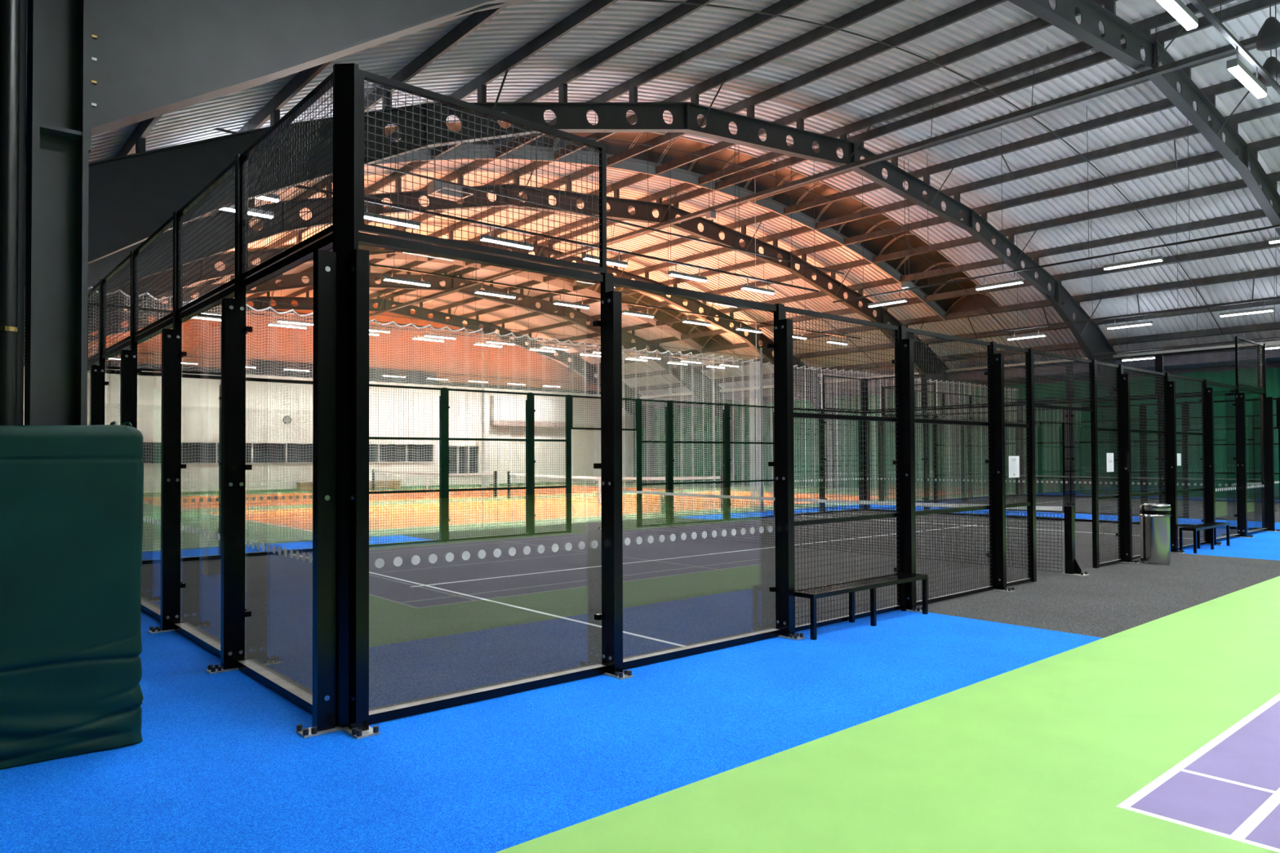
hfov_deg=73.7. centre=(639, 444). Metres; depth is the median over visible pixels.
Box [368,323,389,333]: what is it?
light
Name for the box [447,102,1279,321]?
roof beam
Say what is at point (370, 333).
light
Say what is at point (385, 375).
light
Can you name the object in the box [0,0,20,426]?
pipe
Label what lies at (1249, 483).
net
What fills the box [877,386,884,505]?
post
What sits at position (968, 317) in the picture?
tie
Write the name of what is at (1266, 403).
post
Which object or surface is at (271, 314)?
conduit
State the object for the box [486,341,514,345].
diffuser
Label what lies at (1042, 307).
tie
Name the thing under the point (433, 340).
diffuser
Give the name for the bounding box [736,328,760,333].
diffuser
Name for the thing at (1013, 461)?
notice
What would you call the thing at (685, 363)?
light
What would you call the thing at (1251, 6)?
beam
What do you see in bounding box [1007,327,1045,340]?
light
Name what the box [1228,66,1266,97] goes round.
diffuser
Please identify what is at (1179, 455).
notice
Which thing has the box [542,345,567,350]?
light
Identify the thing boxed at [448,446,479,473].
window
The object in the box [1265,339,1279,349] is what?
light
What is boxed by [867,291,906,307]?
light
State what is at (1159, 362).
fence
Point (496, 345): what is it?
diffuser
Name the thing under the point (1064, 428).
fence
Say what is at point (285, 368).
light
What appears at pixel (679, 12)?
beam
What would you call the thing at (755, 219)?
pull cord
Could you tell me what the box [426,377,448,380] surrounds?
light
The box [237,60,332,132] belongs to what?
beam
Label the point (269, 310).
conduit
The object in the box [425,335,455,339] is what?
diffuser
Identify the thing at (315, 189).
conduit
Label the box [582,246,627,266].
light
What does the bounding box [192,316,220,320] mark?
diffuser
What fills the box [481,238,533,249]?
diffuser
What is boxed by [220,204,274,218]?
light
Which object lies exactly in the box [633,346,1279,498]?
wall
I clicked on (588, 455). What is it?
door
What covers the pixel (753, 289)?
diffuser
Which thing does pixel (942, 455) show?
fence
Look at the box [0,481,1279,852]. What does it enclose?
floor
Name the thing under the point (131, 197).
steel arch
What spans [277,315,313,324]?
light
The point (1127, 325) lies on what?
diffuser
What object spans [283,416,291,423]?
wall clock
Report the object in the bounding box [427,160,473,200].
unit
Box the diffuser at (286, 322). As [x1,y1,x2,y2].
[277,320,313,324]
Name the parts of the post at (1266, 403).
post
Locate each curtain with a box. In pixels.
[634,383,1026,492]
[1034,367,1279,499]
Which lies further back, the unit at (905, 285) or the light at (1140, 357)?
the light at (1140, 357)
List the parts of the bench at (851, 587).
leg, leg, perforated seat, seat frame, leg, leg, leg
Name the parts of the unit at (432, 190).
casing, frame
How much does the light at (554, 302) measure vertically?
0.310 m
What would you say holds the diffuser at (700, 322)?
attached to the light at (688, 321)
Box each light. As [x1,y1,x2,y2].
[181,360,197,364]
[192,311,220,320]
[201,311,222,315]
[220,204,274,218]
[245,361,255,368]
[255,193,279,202]
[267,316,306,328]
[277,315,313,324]
[283,364,309,371]
[364,201,419,228]
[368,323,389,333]
[368,331,379,335]
[382,268,431,286]
[382,372,405,377]
[412,331,444,342]
[424,328,456,339]
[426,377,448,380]
[468,377,488,382]
[473,342,502,347]
[474,282,515,298]
[480,226,533,249]
[485,339,515,345]
[507,382,524,385]
[528,343,555,352]
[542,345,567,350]
[542,384,559,386]
[552,293,589,308]
[580,352,600,356]
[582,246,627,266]
[622,304,653,317]
[625,352,647,361]
[638,351,661,359]
[666,360,688,364]
[667,263,706,281]
[680,356,701,363]
[682,313,711,325]
[706,360,724,368]
[719,360,738,367]
[735,320,761,333]
[740,277,774,294]
[793,330,807,339]
[826,334,848,345]
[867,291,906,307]
[975,271,1023,290]
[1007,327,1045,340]
[1103,248,1163,270]
[1106,315,1152,328]
[1121,349,1155,360]
[1156,0,1198,30]
[1219,300,1274,316]
[1226,46,1266,97]
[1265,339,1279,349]
[1268,236,1279,244]
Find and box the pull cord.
[755,218,757,502]
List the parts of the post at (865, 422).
post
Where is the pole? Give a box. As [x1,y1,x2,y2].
[759,347,766,511]
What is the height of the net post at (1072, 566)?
0.930 m
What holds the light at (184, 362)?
attached to the conduit at (92, 349)
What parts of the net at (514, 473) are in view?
post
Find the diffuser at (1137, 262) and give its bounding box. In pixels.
[1104,259,1162,270]
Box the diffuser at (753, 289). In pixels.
[742,287,773,294]
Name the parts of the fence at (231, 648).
glass panel, rail, frame, post, frame, rail, post, rail, frame, glass panel, plate, rail, post, glass panel, frame, rail, rail, plate, post, rail, glass panel, rail, frame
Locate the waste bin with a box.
[1138,503,1171,564]
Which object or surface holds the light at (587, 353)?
attached to the conduit at (271, 314)
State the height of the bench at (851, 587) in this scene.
0.400 m
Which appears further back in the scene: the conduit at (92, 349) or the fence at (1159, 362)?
the conduit at (92, 349)
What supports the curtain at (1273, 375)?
on the floor
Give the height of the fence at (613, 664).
3.980 m
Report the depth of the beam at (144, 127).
11.47 m
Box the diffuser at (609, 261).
[582,257,626,266]
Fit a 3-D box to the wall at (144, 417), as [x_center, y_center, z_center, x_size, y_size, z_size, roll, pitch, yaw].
[-17.101,-3.076,44.371,44.200,11.000,0.250,1,-1,-41]
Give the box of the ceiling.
[25,0,1279,396]
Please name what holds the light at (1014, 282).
attached to the conduit at (1277, 225)
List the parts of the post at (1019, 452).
post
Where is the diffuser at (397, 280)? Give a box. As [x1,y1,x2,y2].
[383,278,430,286]
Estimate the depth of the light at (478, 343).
33.13 m
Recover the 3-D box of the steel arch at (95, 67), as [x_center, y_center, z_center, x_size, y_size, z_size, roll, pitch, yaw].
[10.449,-3.129,16.577,36.356,9.931,1.038,1,-1,-41]
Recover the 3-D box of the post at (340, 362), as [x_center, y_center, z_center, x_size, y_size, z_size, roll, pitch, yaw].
[-1.782,-0.302,5.047,0.360,4.000,0.360,1,-1,-41]
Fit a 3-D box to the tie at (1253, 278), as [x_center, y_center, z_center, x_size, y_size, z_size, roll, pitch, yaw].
[19.996,-4.968,27.870,0.036,0.707,1.676,-1,-1,33]
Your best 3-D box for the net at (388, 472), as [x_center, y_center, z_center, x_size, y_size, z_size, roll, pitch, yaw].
[-10.063,1.778,40.413,0.104,1.100,12.300,1,-1,-41]
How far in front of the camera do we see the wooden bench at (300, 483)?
43.14 m
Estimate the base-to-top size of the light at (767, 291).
0.310 m
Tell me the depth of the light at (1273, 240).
17.57 m
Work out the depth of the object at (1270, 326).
33.07 m
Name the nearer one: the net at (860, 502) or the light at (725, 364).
the net at (860, 502)
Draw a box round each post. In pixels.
[295,62,380,739]
[856,377,870,511]
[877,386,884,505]
[1014,399,1024,495]
[1062,506,1088,576]
[1259,343,1279,532]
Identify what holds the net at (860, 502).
attached to the net post at (1072, 566)
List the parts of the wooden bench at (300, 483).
seat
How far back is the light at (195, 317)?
26.53 m
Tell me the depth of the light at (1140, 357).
29.93 m
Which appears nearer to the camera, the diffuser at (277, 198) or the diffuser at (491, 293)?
the diffuser at (277, 198)
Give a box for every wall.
[23,299,633,493]
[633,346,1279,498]
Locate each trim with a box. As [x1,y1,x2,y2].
[97,361,600,394]
[481,387,489,486]
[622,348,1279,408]
[640,340,1279,399]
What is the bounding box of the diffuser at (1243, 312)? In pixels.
[1220,310,1272,316]
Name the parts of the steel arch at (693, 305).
joint plate, joint plate, joint plate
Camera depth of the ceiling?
22.69 m
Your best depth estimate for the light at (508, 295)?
22.86 m
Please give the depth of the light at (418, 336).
31.44 m
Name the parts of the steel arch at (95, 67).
joint plate, joint plate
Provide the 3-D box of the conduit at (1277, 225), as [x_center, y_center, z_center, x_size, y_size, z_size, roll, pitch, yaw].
[9.998,-6.226,21.174,0.050,3.680,12.650,1,-1,-41]
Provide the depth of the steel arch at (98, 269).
24.76 m
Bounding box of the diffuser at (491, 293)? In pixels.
[475,291,515,298]
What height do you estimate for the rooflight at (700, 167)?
4.667 m
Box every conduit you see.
[92,349,571,382]
[148,277,737,363]
[158,234,750,361]
[204,101,844,274]
[294,112,818,292]
[368,168,861,338]
[832,106,1279,302]
[982,206,1279,333]
[1094,286,1279,355]
[1189,0,1279,94]
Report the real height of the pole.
4.900 m
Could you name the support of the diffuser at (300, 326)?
attached to the light at (300, 326)
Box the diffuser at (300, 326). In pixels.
[268,324,306,328]
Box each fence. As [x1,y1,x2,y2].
[87,71,333,714]
[87,302,864,564]
[358,68,1267,724]
[865,345,1262,530]
[882,382,1279,518]
[884,387,1019,502]
[1021,396,1279,502]
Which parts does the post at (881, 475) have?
post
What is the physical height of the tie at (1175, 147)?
0.309 m
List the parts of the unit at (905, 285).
hanger rod, casing, hanger rod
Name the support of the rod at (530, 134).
attached to the beam at (303, 77)
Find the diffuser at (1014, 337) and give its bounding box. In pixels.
[1008,335,1044,340]
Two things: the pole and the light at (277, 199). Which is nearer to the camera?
the light at (277, 199)
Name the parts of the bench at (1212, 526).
leg, leg, leg, perforated seat, seat frame, leg, leg, leg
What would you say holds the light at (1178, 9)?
attached to the conduit at (1200, 6)
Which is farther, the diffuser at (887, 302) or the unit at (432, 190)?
the diffuser at (887, 302)
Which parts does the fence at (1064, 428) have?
rail, frame, post, rail, frame, post, frame, post, frame, post, frame, post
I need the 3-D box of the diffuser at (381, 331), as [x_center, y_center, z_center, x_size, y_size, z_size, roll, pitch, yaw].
[-9.121,-3.871,29.165,1.196,0.030,0.080,1,-1,-41]
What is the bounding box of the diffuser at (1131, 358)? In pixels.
[1122,357,1155,360]
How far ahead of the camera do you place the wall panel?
52.34 m
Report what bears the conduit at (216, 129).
hanging from the ceiling
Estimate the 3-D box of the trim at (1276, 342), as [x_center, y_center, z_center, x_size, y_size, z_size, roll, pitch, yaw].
[11.824,-3.248,41.166,0.200,0.140,42.500,1,-1,-41]
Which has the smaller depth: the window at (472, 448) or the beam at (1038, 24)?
the beam at (1038, 24)
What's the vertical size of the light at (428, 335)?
0.310 m
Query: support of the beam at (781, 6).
attached to the steel arch at (95, 67)
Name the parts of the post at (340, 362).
plate, post, plate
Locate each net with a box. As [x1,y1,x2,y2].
[23,281,1018,551]
[372,469,497,496]
[508,471,722,510]
[622,489,1062,572]
[1233,480,1279,519]
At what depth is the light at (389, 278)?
21.20 m
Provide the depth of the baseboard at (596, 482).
43.20 m
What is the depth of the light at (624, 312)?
26.19 m
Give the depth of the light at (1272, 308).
23.38 m
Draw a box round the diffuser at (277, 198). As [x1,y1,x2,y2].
[255,195,278,202]
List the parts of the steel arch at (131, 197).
joint plate, joint plate, joint plate, joint plate, joint plate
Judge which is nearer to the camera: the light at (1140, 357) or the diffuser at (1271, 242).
the diffuser at (1271, 242)
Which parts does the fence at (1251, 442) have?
rail, frame, rail, rail, frame, frame, post, frame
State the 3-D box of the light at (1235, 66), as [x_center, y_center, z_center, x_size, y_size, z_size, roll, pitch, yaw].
[7.157,-4.404,10.066,1.224,0.310,0.104,1,-1,-41]
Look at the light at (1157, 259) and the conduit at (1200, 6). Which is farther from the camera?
the light at (1157, 259)
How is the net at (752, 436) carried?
on the floor
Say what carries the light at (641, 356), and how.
attached to the conduit at (269, 310)
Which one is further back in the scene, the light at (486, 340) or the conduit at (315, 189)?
the light at (486, 340)
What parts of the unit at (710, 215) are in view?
hanger rod, casing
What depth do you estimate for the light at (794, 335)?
31.37 m
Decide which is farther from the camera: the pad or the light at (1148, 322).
the light at (1148, 322)
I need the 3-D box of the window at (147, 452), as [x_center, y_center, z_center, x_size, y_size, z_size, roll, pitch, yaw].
[-17.370,0.460,43.991,14.850,1.060,0.260,1,-1,-41]
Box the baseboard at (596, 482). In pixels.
[143,480,597,495]
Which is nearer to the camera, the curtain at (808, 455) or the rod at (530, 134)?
the rod at (530, 134)
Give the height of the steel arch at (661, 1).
4.216 m
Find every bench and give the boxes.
[295,482,312,492]
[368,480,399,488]
[794,572,928,639]
[1178,522,1230,553]
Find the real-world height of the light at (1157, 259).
0.310 m
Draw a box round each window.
[142,442,435,464]
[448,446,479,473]
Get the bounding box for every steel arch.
[23,227,835,488]
[23,265,735,485]
[23,290,654,483]
[24,0,1279,425]
[24,69,1127,405]
[24,169,962,492]
[628,0,1222,333]
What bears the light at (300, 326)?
attached to the conduit at (271, 314)
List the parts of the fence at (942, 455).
post, frame, rail, post, frame, rail, post, frame, frame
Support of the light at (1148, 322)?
attached to the conduit at (1275, 298)
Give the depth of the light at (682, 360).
39.13 m
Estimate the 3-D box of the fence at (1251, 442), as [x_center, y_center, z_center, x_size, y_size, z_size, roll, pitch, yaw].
[22.353,-0.017,27.858,0.280,3.980,19.880,1,-1,-41]
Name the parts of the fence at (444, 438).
frame, rail, glass panel, rail, post, glass panel, rail, rail, frame, post, frame, post, frame, post, frame, post, frame, post, frame, post, frame, rail, glass panel, rail, post, frame, rail, glass panel, rail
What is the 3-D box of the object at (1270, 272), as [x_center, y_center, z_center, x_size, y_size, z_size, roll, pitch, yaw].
[9.290,-5.154,39.000,0.085,0.243,42.490,1,-1,-41]
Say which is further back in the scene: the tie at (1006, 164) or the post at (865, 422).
the post at (865, 422)
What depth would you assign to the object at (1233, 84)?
23.56 m
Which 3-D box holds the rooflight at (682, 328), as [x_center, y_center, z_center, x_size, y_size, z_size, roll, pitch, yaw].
[-7.007,-6.316,35.366,29.692,4.667,2.440,1,-1,-41]
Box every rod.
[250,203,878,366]
[276,278,675,385]
[377,247,766,377]
[389,133,1025,353]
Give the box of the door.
[571,422,595,484]
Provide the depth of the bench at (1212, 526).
14.65 m
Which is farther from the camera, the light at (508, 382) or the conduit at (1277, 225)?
the light at (508, 382)
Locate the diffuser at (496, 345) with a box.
[474,344,502,347]
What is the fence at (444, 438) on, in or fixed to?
on the floor
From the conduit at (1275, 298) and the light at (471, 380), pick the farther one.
the light at (471, 380)
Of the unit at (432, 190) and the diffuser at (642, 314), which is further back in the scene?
the diffuser at (642, 314)
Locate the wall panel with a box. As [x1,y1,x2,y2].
[490,395,565,427]
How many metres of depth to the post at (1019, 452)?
35.32 m
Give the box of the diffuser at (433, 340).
[413,337,444,342]
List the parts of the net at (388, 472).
post, post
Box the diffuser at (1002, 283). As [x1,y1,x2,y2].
[976,281,1022,290]
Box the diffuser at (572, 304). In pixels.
[553,302,588,308]
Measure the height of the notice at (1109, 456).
0.280 m
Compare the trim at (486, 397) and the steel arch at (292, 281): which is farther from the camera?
the trim at (486, 397)
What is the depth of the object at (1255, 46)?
21.99 m
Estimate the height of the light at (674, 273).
0.310 m
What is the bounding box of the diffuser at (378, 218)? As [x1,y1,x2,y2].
[364,215,418,228]
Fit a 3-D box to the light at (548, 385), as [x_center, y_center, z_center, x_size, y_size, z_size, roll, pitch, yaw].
[-5.374,-3.647,51.874,1.224,0.310,0.104,1,-1,-41]
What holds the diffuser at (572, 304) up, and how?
attached to the light at (554, 302)
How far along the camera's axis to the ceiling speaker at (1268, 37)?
10.85 m
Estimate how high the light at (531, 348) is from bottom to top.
0.310 m
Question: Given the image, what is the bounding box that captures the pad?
[0,421,143,769]
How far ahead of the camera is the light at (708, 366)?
41.35 m
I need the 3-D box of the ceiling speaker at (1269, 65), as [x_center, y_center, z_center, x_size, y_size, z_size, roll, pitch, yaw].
[8.865,-6.563,12.029,0.320,3.019,0.320,1,-1,-41]
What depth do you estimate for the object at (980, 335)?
34.06 m
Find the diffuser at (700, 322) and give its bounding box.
[682,320,710,325]
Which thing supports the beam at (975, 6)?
attached to the steel arch at (95, 67)
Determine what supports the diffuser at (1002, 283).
attached to the light at (1014, 282)
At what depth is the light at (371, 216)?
15.80 m
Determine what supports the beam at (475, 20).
attached to the steel arch at (95, 67)
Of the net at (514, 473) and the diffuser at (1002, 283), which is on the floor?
the net at (514, 473)
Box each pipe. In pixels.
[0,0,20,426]
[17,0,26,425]
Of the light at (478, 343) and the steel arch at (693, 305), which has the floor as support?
the steel arch at (693, 305)
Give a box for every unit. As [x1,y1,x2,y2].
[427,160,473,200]
[706,172,715,220]
[901,159,913,288]
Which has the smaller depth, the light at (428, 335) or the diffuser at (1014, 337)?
the diffuser at (1014, 337)
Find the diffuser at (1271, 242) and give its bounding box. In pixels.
[1269,240,1279,244]
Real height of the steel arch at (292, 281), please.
9.931 m
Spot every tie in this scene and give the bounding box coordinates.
[968,317,977,337]
[1001,155,1014,178]
[1042,306,1049,329]
[1136,294,1140,318]
[1173,139,1177,168]
[1251,278,1254,306]
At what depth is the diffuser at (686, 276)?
20.84 m
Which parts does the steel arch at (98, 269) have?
joint plate, joint plate, joint plate, joint plate, joint plate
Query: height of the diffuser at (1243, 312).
0.030 m
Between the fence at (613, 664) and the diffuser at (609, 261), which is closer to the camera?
the fence at (613, 664)
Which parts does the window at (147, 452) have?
sill, frame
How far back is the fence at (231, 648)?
7.04 m
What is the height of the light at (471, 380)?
0.310 m
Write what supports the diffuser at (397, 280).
attached to the light at (389, 278)
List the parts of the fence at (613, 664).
rail, frame, glass panel, rail, post, plate, rail, glass panel, rail, post, plate, frame, post, plate, frame, post, plate, frame, post, frame, post, frame, post, plate, frame, post, plate, frame, post, plate, rail, glass panel, rail, post, frame, rail, glass panel, rail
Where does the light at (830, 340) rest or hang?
attached to the conduit at (370, 264)
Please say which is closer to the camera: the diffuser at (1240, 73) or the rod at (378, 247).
the diffuser at (1240, 73)
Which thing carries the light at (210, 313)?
attached to the conduit at (269, 310)
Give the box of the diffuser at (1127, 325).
[1107,323,1151,328]
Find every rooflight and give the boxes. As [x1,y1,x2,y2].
[182,243,734,354]
[365,120,1001,321]
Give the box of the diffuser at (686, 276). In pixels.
[669,273,706,281]
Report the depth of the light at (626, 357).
38.10 m
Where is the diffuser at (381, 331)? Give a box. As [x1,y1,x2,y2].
[368,329,389,333]
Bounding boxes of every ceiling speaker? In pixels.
[1255,0,1279,50]
[1257,9,1279,86]
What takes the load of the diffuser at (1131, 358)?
attached to the light at (1140, 357)
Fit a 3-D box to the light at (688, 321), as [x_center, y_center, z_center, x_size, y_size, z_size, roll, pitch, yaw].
[1.853,-4.081,27.900,1.224,0.310,0.104,1,-1,-41]
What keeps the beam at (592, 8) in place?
attached to the steel arch at (95, 67)
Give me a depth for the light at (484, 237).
17.42 m
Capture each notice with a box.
[1008,456,1019,477]
[1106,453,1113,471]
[1177,453,1181,466]
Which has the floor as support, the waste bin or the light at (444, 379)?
the waste bin
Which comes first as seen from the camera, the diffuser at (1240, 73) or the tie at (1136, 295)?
the diffuser at (1240, 73)
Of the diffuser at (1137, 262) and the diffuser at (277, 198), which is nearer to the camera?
the diffuser at (277, 198)
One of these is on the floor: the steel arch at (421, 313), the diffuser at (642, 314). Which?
the steel arch at (421, 313)
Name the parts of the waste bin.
lid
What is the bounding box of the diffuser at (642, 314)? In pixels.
[622,312,653,317]
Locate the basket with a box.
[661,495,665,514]
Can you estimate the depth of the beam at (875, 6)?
17.33 m
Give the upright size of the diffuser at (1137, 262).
0.030 m
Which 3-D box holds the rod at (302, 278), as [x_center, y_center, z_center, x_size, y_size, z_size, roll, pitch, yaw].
[-10.416,-5.484,40.735,33.514,4.216,0.029,1,-1,-41]
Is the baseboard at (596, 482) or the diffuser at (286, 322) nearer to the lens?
the diffuser at (286, 322)
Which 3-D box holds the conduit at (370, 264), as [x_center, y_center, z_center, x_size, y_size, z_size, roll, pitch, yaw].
[0.889,-6.135,27.105,20.760,3.779,0.050,1,-1,-41]
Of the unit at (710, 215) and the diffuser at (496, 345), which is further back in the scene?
the diffuser at (496, 345)
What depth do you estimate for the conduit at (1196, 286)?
28.73 m
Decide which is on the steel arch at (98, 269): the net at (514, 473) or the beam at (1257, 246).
the beam at (1257, 246)
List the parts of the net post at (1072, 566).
post, plate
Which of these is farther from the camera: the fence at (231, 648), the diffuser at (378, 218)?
the diffuser at (378, 218)
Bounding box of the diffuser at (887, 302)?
[868,300,906,307]
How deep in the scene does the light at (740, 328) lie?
29.50 m
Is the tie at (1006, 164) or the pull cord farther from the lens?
the pull cord
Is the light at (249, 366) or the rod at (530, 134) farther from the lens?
the light at (249, 366)
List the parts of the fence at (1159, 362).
rail, frame, rail, glass panel, post, rail, frame, glass panel, rail, rail, frame, glass panel, rail, post, rail, frame, rail, glass panel, post, rail, frame, glass panel, rail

